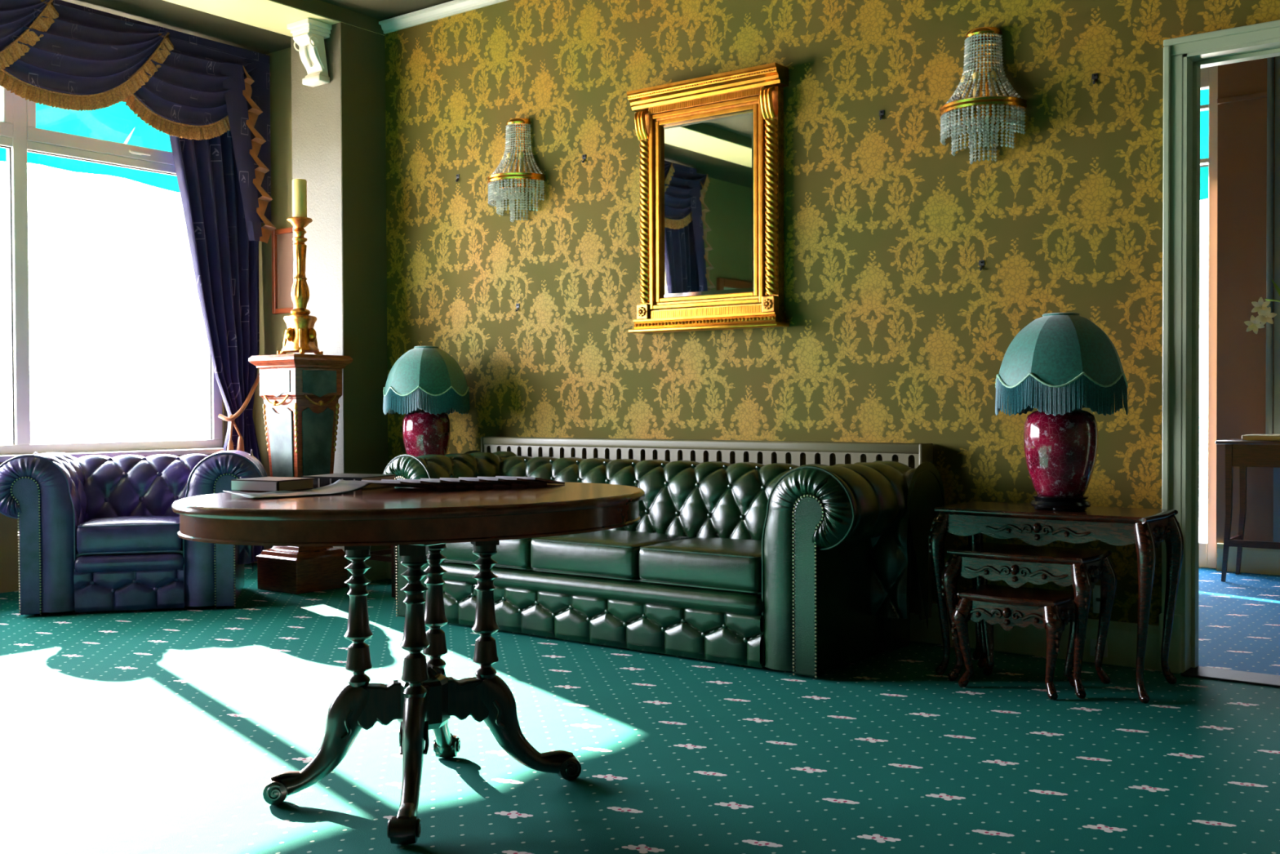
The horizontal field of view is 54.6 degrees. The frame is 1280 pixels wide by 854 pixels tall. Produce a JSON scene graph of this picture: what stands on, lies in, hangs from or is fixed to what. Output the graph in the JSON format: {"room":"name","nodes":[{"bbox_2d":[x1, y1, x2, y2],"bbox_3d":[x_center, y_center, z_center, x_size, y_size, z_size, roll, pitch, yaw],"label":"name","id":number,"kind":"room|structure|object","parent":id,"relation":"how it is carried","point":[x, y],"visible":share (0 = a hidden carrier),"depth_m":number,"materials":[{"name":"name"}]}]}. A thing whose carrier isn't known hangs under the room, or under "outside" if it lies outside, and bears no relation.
{"room":"hotel lounge","nodes":[
{"label":"hotel lounge","id":0,"kind":"room"},
{"bbox_2d":[0,397,256,592],"bbox_3d":[-4.722,-0.631,4.327,0.160,3.000,7.820,0,1,37],"label":"wall","id":1,"kind":"structure","parent":0,"point":[9,566],"depth_m":6.25,"materials":[{"name":"yellow paint"}]},
{"bbox_2d":[0,101,179,192],"bbox_3d":[-4.258,-1.862,5.696,0.775,0.787,6.400,0,1,37],"label":"awning","id":2,"kind":"object","parent":1,"relation":"attached to","point":[117,122],"visible":0.15,"depth_m":7.46,"materials":[{"name":"teal fabric"}]},
{"bbox_2d":[0,85,236,462],"bbox_3d":[-3.702,-0.950,5.505,0.200,2.270,4.300,0,1,37],"label":"window","id":3,"kind":"structure","parent":1,"relation":"in","point":[19,135],"depth_m":6.32,"materials":[{"name":"white"}]},
{"bbox_2d":[61,0,453,54],"bbox_3d":[0.024,-2.176,2.825,9.800,0.100,11.200,0,1,37],"label":"ceiling","id":4,"kind":"structure","parent":0,"point":[161,13],"depth_m":6.57,"materials":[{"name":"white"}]},
{"bbox_2d":[291,22,388,552],"bbox_3d":[-1.620,-0.642,6.694,0.410,2.920,0.299,0,1,37],"label":"wall pier","id":5,"kind":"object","parent":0,"point":[339,143],"visible":0.75,"depth_m":6.55,"materials":[{"name":"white paint"}]},
{"bbox_2d":[286,17,332,87],"bbox_3d":[-1.722,-1.947,6.461,0.176,0.301,0.154,0,1,37],"label":"corbel","id":6,"kind":"object","parent":5,"relation":"attached to","point":[309,34],"visible":1,"depth_m":6.44,"materials":[{"name":"beige paint"}]},
{"bbox_2d":[347,554,386,584],"bbox_3d":[-1.621,0.743,6.691,0.430,0.150,0.290,0,1,37],"label":"baseboard","id":7,"kind":"object","parent":5,"relation":"attached to","point":[378,571],"visible":0.12,"depth_m":6.61,"materials":[{"name":"green paint"}]},
{"bbox_2d":[0,562,1279,853],"bbox_3d":[0.066,0.922,2.915,9.400,0.100,11.100,0,1,37],"label":"floor","id":8,"kind":"structure","parent":0,"point":[148,731],"depth_m":3.35,"materials":[{"name":"teal carpet"}]},
{"bbox_2d":[0,448,267,615],"bbox_3d":[-2.381,0.474,5.908,1.169,0.720,0.730,0,1,-14],"label":"armchair","id":9,"kind":"object","parent":8,"relation":"on","point":[98,533],"visible":0.87,"depth_m":5.60,"materials":[{"name":"blue leather"}]},
{"bbox_2d":[75,515,182,552],"bbox_3d":[-2.341,0.493,5.747,0.444,0.154,0.382,0,1,-14],"label":"seat cushion","id":10,"kind":"object","parent":9,"relation":"on","point":[94,534],"depth_m":5.58,"materials":[{"name":"blue leather"}]},
{"bbox_2d":[248,353,352,594],"bbox_3d":[-1.728,0.230,6.336,0.368,1.188,0.368,0,1,37],"label":"pedestal","id":11,"kind":"object","parent":8,"relation":"on","point":[300,393],"visible":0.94,"depth_m":6.23,"materials":[{"name":"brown wood"}]},
{"bbox_2d":[276,217,323,355],"bbox_3d":[-1.722,-0.713,6.342,0.230,0.699,0.217,0,1,37],"label":"candlestick","id":12,"kind":"object","parent":11,"relation":"on","point":[300,336],"visible":0.99,"depth_m":6.29,"materials":[{"name":"gold metal"}]},
{"bbox_2d":[292,178,306,217],"bbox_3d":[-1.734,-1.160,6.314,0.072,0.196,0.072,0,1,37],"label":"candle","id":13,"kind":"object","parent":12,"relation":"on","point":[299,186],"visible":0.97,"depth_m":6.28,"materials":[{"name":"yellow wax"}]},
{"bbox_2d":[367,545,397,597],"bbox_3d":[-1.168,0.537,6.219,0.560,0.574,0.430,0,1,37],"label":"side table","id":14,"kind":"object","parent":8,"relation":"on","point":[378,555],"visible":0.06,"depth_m":6.02,"materials":[{"name":"red wood"}]},
{"bbox_2d":[382,346,470,456],"bbox_3d":[-1.056,-0.073,6.128,0.425,0.648,0.425,0,1,37],"label":"table lamp","id":15,"kind":"object","parent":14,"relation":"on","point":[426,384],"visible":0.85,"depth_m":6.01,"materials":[{"name":"teal fabric"}]},
{"bbox_2d":[402,409,450,456],"bbox_3d":[-1.055,0.060,6.130,0.235,0.290,0.235,0,1,37],"label":"lamp base","id":16,"kind":"object","parent":15,"relation":"on","point":[424,433],"depth_m":6.03,"materials":[{"name":"ceramic"}]},
{"bbox_2d":[171,481,644,844],"bbox_3d":[-0.515,0.516,2.946,0.900,0.716,1.084,0,1,37],"label":"table","id":17,"kind":"object","parent":8,"relation":"on","point":[421,522],"visible":0.99,"depth_m":2.79,"materials":[{"name":"brown wood"}]},
{"bbox_2d":[231,476,314,492],"bbox_3d":[-0.912,0.142,3.080,0.150,0.028,0.134,0,1,26],"label":"book","id":18,"kind":"object","parent":17,"relation":"on","point":[266,484],"visible":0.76,"depth_m":3.04,"materials":[{"name":"beige paper"}]},
{"bbox_2d":[222,479,372,498],"bbox_3d":[-0.802,0.144,2.911,0.300,0.025,0.156,-1,1,-43],"label":"leaflet","id":19,"kind":"object","parent":17,"relation":"on","point":[340,486],"visible":1,"depth_m":2.93,"materials":[{"name":"white paper"}]},
{"bbox_2d":[301,473,395,489],"bbox_3d":[-0.747,0.139,3.181,0.185,0.030,0.154,0,1,23],"label":"book","id":20,"kind":"object","parent":17,"relation":"on","point":[321,480],"visible":0.61,"depth_m":3.13,"materials":[{"name":"beige paper"}]},
{"bbox_2d":[361,480,436,488],"bbox_3d":[-0.595,0.142,3.068,0.122,0.026,0.142,0,1,29],"label":"booklet","id":21,"kind":"object","parent":17,"relation":"on","point":[393,483],"visible":0.9,"depth_m":3.03,"materials":[{"name":"white paper"}]},
{"bbox_2d":[381,479,456,488],"bbox_3d":[-0.551,0.141,3.090,0.122,0.026,0.142,0,1,29],"label":"booklet","id":22,"kind":"object","parent":17,"relation":"on","point":[424,482],"visible":0.76,"depth_m":3.04,"materials":[{"name":"white paper"}]},
{"bbox_2d":[400,478,475,487],"bbox_3d":[-0.506,0.141,3.111,0.122,0.026,0.142,0,1,29],"label":"booklet","id":23,"kind":"object","parent":17,"relation":"on","point":[442,482],"visible":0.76,"depth_m":3.06,"materials":[{"name":"white"}]},
{"bbox_2d":[420,478,493,486],"bbox_3d":[-0.462,0.140,3.133,0.122,0.026,0.142,0,1,29],"label":"booklet","id":24,"kind":"object","parent":17,"relation":"on","point":[460,481],"visible":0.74,"depth_m":3.08,"materials":[{"name":"white"}]},
{"bbox_2d":[440,477,511,485],"bbox_3d":[-0.417,0.140,3.154,0.122,0.026,0.142,0,1,29],"label":"booklet","id":25,"kind":"object","parent":17,"relation":"on","point":[477,480],"visible":0.69,"depth_m":3.11,"materials":[{"name":"white"}]},
{"bbox_2d":[458,476,529,485],"bbox_3d":[-0.373,0.139,3.176,0.122,0.026,0.142,0,1,29],"label":"booklet","id":26,"kind":"object","parent":17,"relation":"on","point":[500,480],"visible":0.69,"depth_m":3.13,"materials":[{"name":"white"}]},
{"bbox_2d":[477,476,547,484],"bbox_3d":[-0.328,0.139,3.197,0.122,0.026,0.142,0,1,29],"label":"booklet","id":27,"kind":"object","parent":17,"relation":"on","point":[517,479],"visible":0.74,"depth_m":3.15,"materials":[{"name":"white"}]},
{"bbox_2d":[495,475,564,484],"bbox_3d":[-0.284,0.138,3.219,0.122,0.026,0.142,0,1,29],"label":"booklet","id":28,"kind":"object","parent":17,"relation":"on","point":[533,478],"visible":0.67,"depth_m":3.17,"materials":[{"name":"white paper"}]},
{"bbox_2d":[382,450,944,677],"bbox_3d":[-0.009,0.478,5.065,2.329,0.720,0.780,0,1,37],"label":"sofa","id":29,"kind":"object","parent":8,"relation":"on","point":[804,570],"visible":0.74,"depth_m":4.54,"materials":[{"name":"green leather"}]},
{"bbox_2d":[440,538,532,567],"bbox_3d":[-0.540,0.494,5.258,0.524,0.154,0.432,0,1,37],"label":"seat cushion","id":30,"kind":"object","parent":29,"relation":"on","point":[516,553],"depth_m":5.01,"materials":[{"name":"green leather"}]},
{"bbox_2d":[530,529,688,578],"bbox_3d":[-0.109,0.497,4.932,0.524,0.154,0.432,0,1,37],"label":"seat cushion","id":31,"kind":"object","parent":29,"relation":"on","point":[604,553],"depth_m":4.78,"materials":[{"name":"green leather"}]},
{"bbox_2d":[639,537,761,591],"bbox_3d":[0.322,0.501,4.607,0.524,0.154,0.432,0,1,37],"label":"seat cushion","id":32,"kind":"object","parent":29,"relation":"on","point":[689,564],"depth_m":4.46,"materials":[{"name":"green leather"}]},
{"bbox_2d":[480,436,933,620],"bbox_3d":[0.175,0.443,5.473,2.336,0.775,0.105,0,1,37],"label":"radiator","id":33,"kind":"object","parent":8,"relation":"on","point":[798,453],"visible":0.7,"depth_m":5.23,"materials":[{"name":"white metal"}]},
{"bbox_2d":[951,583,1085,700],"bbox_3d":[1.236,0.695,4.045,0.362,0.311,0.281,0,1,37],"label":"table","id":34,"kind":"object","parent":8,"relation":"on","point":[1009,606],"visible":0.94,"depth_m":3.99,"materials":[{"name":"brown wood"}]},
{"bbox_2d":[941,542,1117,698],"bbox_3d":[1.290,0.629,4.115,0.492,0.441,0.321,0,1,37],"label":"table","id":35,"kind":"object","parent":8,"relation":"on","point":[1016,565],"visible":0.98,"depth_m":4.05,"materials":[{"name":"brown wood"}]},
{"bbox_2d":[928,501,1183,703],"bbox_3d":[1.387,0.561,4.154,0.738,0.575,0.392,0,1,37],"label":"table","id":36,"kind":"object","parent":8,"relation":"on","point":[1146,528],"visible":0.98,"depth_m":4.05,"materials":[{"name":"brown wood"}]},
{"bbox_2d":[995,312,1128,511],"bbox_3d":[1.392,-0.050,4.101,0.425,0.648,0.425,0,1,37],"label":"table lamp","id":37,"kind":"object","parent":36,"relation":"on","point":[1059,363],"visible":1,"depth_m":3.99,"materials":[{"name":"teal fabric"}]},
{"bbox_2d":[1023,408,1098,496],"bbox_3d":[1.392,0.083,4.103,0.235,0.290,0.235,0,1,37],"label":"lamp base","id":38,"kind":"object","parent":37,"relation":"on","point":[1060,451],"depth_m":4.02,"materials":[{"name":"ceramic"}]},
{"bbox_2d":[1181,666,1279,687],"bbox_3d":[2.226,0.843,4.020,0.850,0.007,0.170,0,1,37],"label":"threshold","id":39,"kind":"object","parent":8,"relation":"on","point":[1237,676],"depth_m":4.17,"materials":[{"name":"white"}]},
{"bbox_2d":[1215,439,1279,582],"bbox_3d":[3.507,0.438,6.297,1.000,0.734,0.400,0,1,37],"label":"console table","id":40,"kind":"object","parent":8,"relation":"on","point":[1243,454],"visible":1,"depth_m":6.40,"materials":[{"name":"red wood"}]},
{"bbox_2d":[1241,434,1279,440],"bbox_3d":[3.476,0.056,6.351,0.660,0.028,0.300,0,1,37],"label":"marble slab","id":41,"kind":"object","parent":40,"relation":"on","point":[1248,437],"visible":1,"depth_m":6.38,"materials":[{"name":"beige stone"}]},
{"bbox_2d":[1244,279,1279,333],"bbox_3d":[3.328,-0.358,6.348,0.421,0.801,0.099,0,1,28],"label":"flower","id":42,"kind":"object","parent":41,"relation":"on","point":[1264,313],"visible":1,"depth_m":6.38,"materials":[{"name":"beige"}]},
{"bbox_2d":[254,0,1279,625],"bbox_3d":[1.416,-0.662,4.681,9.800,3.000,0.166,0,1,37],"label":"wall","id":43,"kind":"structure","parent":0,"point":[896,332],"depth_m":5.09,"materials":[{"name":"paper"}]},
{"bbox_2d":[0,0,275,244],"bbox_3d":[-3.502,-1.572,5.357,0.190,1.102,4.634,0,1,37],"label":"swag pelmet","id":44,"kind":"object","parent":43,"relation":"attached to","point":[60,54],"visible":1,"depth_m":6.58,"materials":[{"name":"blue fabric"}]},
{"bbox_2d":[168,128,263,562],"bbox_3d":[-2.420,-0.659,7.008,0.146,2.910,0.750,0,1,37],"label":"curtain","id":45,"kind":"object","parent":44,"relation":"hanging from","point":[225,263],"visible":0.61,"depth_m":7.09,"materials":[{"name":"blue fabric"}]},
{"bbox_2d":[163,0,385,36],"bbox_3d":[-3.834,-2.085,3.752,0.410,0.079,7.619,0,1,37],"label":"trim","id":46,"kind":"structure","parent":43,"relation":"attached to","point":[273,15],"depth_m":6.30,"materials":[{"name":"beige paint"}]},
{"bbox_2d":[271,226,293,314],"bbox_3d":[-2.050,-0.903,7.175,0.230,0.490,0.030,0,1,37],"label":"wall picture","id":47,"kind":"object","parent":43,"relation":"attached to","point":[282,238],"visible":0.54,"depth_m":7.20,"materials":[{"name":"brown wood"}]},
{"bbox_2d":[378,0,507,34],"bbox_3d":[1.857,-2.113,4.195,8.129,0.055,0.045,0,1,37],"label":"trim","id":48,"kind":"structure","parent":43,"relation":"attached to","point":[454,7],"depth_m":6.41,"materials":[{"name":"white paint"}]},
{"bbox_2d":[487,118,546,222],"bbox_3d":[-0.636,-1.254,6.024,0.328,0.496,0.165,0,1,37],"label":"wall light","id":49,"kind":"object","parent":43,"relation":"attached to","point":[519,175],"visible":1,"depth_m":6.01,"materials":[{"name":"clear glass"}]},
{"bbox_2d":[515,303,519,311],"bbox_3d":[-0.607,-0.587,6.106,0.020,0.041,0.020,0,1,37],"label":"hook","id":50,"kind":"object","parent":43,"relation":"attached to","point":[517,306],"visible":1,"depth_m":6.11,"materials":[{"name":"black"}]},
{"bbox_2d":[582,154,586,163],"bbox_3d":[-0.267,-1.262,5.836,0.020,0.041,0.020,0,1,37],"label":"hook","id":51,"kind":"object","parent":43,"relation":"attached to","point":[584,157],"visible":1,"depth_m":5.84,"materials":[{"name":"black metal"}]},
{"bbox_2d":[626,62,789,333],"bbox_3d":[0.282,-0.959,5.368,0.776,1.078,0.109,0,1,37],"label":"wall mirror","id":52,"kind":"object","parent":43,"relation":"attached to","point":[711,151],"visible":1,"depth_m":5.35,"materials":[{"name":"gold metal"}]},
{"bbox_2d":[664,114,751,293],"bbox_3d":[0.293,-0.956,5.381,0.456,0.731,0.004,0,1,37],"label":"mirror glass","id":53,"kind":"object","parent":52,"relation":"attached to","point":[708,158],"depth_m":5.37,"materials":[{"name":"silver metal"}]},
{"bbox_2d":[386,554,1159,670],"bbox_3d":[0.221,0.754,5.501,3.984,0.152,0.022,0,1,37],"label":"baseboard","id":54,"kind":"structure","parent":43,"relation":"attached to","point":[1122,637],"depth_m":4.53,"materials":[{"name":"green paint"}]},
{"bbox_2d":[879,110,884,119],"bbox_3d":[0.955,-1.235,4.912,0.020,0.041,0.020,0,1,37],"label":"hook","id":55,"kind":"object","parent":43,"relation":"attached to","point":[881,112],"visible":1,"depth_m":4.91,"materials":[{"name":"black metal"}]},
{"bbox_2d":[978,260,984,271],"bbox_3d":[1.286,-0.609,4.673,0.020,0.041,0.020,0,1,37],"label":"hook","id":56,"kind":"object","parent":43,"relation":"attached to","point":[981,263],"visible":1,"depth_m":4.67,"materials":[{"name":"black metal"}]},
{"bbox_2d":[939,26,1026,164],"bbox_3d":[1.246,-1.239,4.600,0.328,0.496,0.165,0,1,37],"label":"wall light","id":57,"kind":"object","parent":43,"relation":"attached to","point":[984,88],"visible":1,"depth_m":4.59,"materials":[{"name":"clear glass"}]},
{"bbox_2d":[1091,72,1097,84],"bbox_3d":[1.616,-1.239,4.411,0.020,0.041,0.020,0,1,37],"label":"hook","id":58,"kind":"object","parent":43,"relation":"attached to","point":[1094,76],"visible":1,"depth_m":4.41,"materials":[{"name":"black metal"}]},
{"bbox_2d":[1093,585,1100,613],"bbox_3d":[1.642,0.617,4.431,0.045,0.100,0.012,0,1,37],"label":"wall socket","id":59,"kind":"object","parent":43,"relation":"attached to","point":[1096,590],"visible":0.45,"depth_m":4.43,"materials":[{"name":"grey plastic"}]},
{"bbox_2d":[1159,19,1279,673],"bbox_3d":[2.241,-0.240,4.041,0.990,2.170,0.205,0,1,37],"label":"door frame","id":60,"kind":"structure","parent":43,"relation":"in","point":[1184,57],"depth_m":4.25,"materials":[{"name":"green paint"}]},
{"bbox_2d":[1216,56,1279,546],"bbox_3d":[3.094,-0.707,7.064,9.600,3.000,0.220,0,1,37],"label":"wall","id":61,"kind":"structure","parent":0,"point":[1242,150],"depth_m":6.78,"materials":[{"name":"brown paint"}]},
{"bbox_2d":[1199,66,1217,568],"bbox_3d":[2.953,-0.628,7.169,0.750,2.840,0.065,0,1,37],"label":"door","id":62,"kind":"structure","parent":61,"relation":"in","point":[1209,75],"depth_m":6.94,"materials":[{"name":"white"}]},
{"bbox_2d":[1217,90,1275,104],"bbox_3d":[5.025,-1.784,5.461,4.600,0.030,0.012,0,1,37],"label":"trim","id":63,"kind":"structure","parent":61,"relation":"attached to","point":[1260,95],"depth_m":6.77,"materials":[{"name":"brown paint"}]},
{"bbox_2d":[1216,542,1279,575],"bbox_3d":[5.029,0.735,5.485,4.590,0.152,0.022,0,1,37],"label":"baseboard","id":64,"kind":"structure","parent":61,"relation":"attached to","point":[1254,560],"depth_m":6.75,"materials":[{"name":"green paint"}]},
{"bbox_2d":[1265,57,1274,434],"bbox_3d":[3.395,-1.072,6.679,0.034,2.260,0.032,0,1,37],"label":"trim","id":65,"kind":"structure","parent":61,"relation":"attached to","point":[1270,61],"depth_m":6.67,"materials":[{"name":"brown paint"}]},
{"label":"outside","id":66,"kind":"structure","parent":0,"visible":0},
{"bbox_2d":[1199,453,1207,542],"bbox_3d":[12.069,0.834,14.682,14.460,0.100,22.050,0,1,37],"label":"terrace","id":67,"kind":"object","parent":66,"point":[1202,506],"depth_m":11.87,"materials":[{"name":"beige"}]},
{"bbox_2d":[1199,409,1207,503],"bbox_3d":[5.516,0.268,12.768,1.514,1.145,1.550,0,1,37],"label":"shrub","id":68,"kind":"object","parent":67,"relation":"on","point":[1202,477],"visible":0.09,"depth_m":12.53,"materials":[{"name":"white plant"}]},
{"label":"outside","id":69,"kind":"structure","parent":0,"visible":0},
{"bbox_2d":[1200,88,1208,199],"bbox_3d":[3.743,-1.891,7.329,3.500,0.947,0.762,0,1,37],"label":"awning","id":70,"kind":"object","parent":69,"point":[1204,94],"visible":0.02,"depth_m":7.77,"materials":[{"name":"teal fabric"}]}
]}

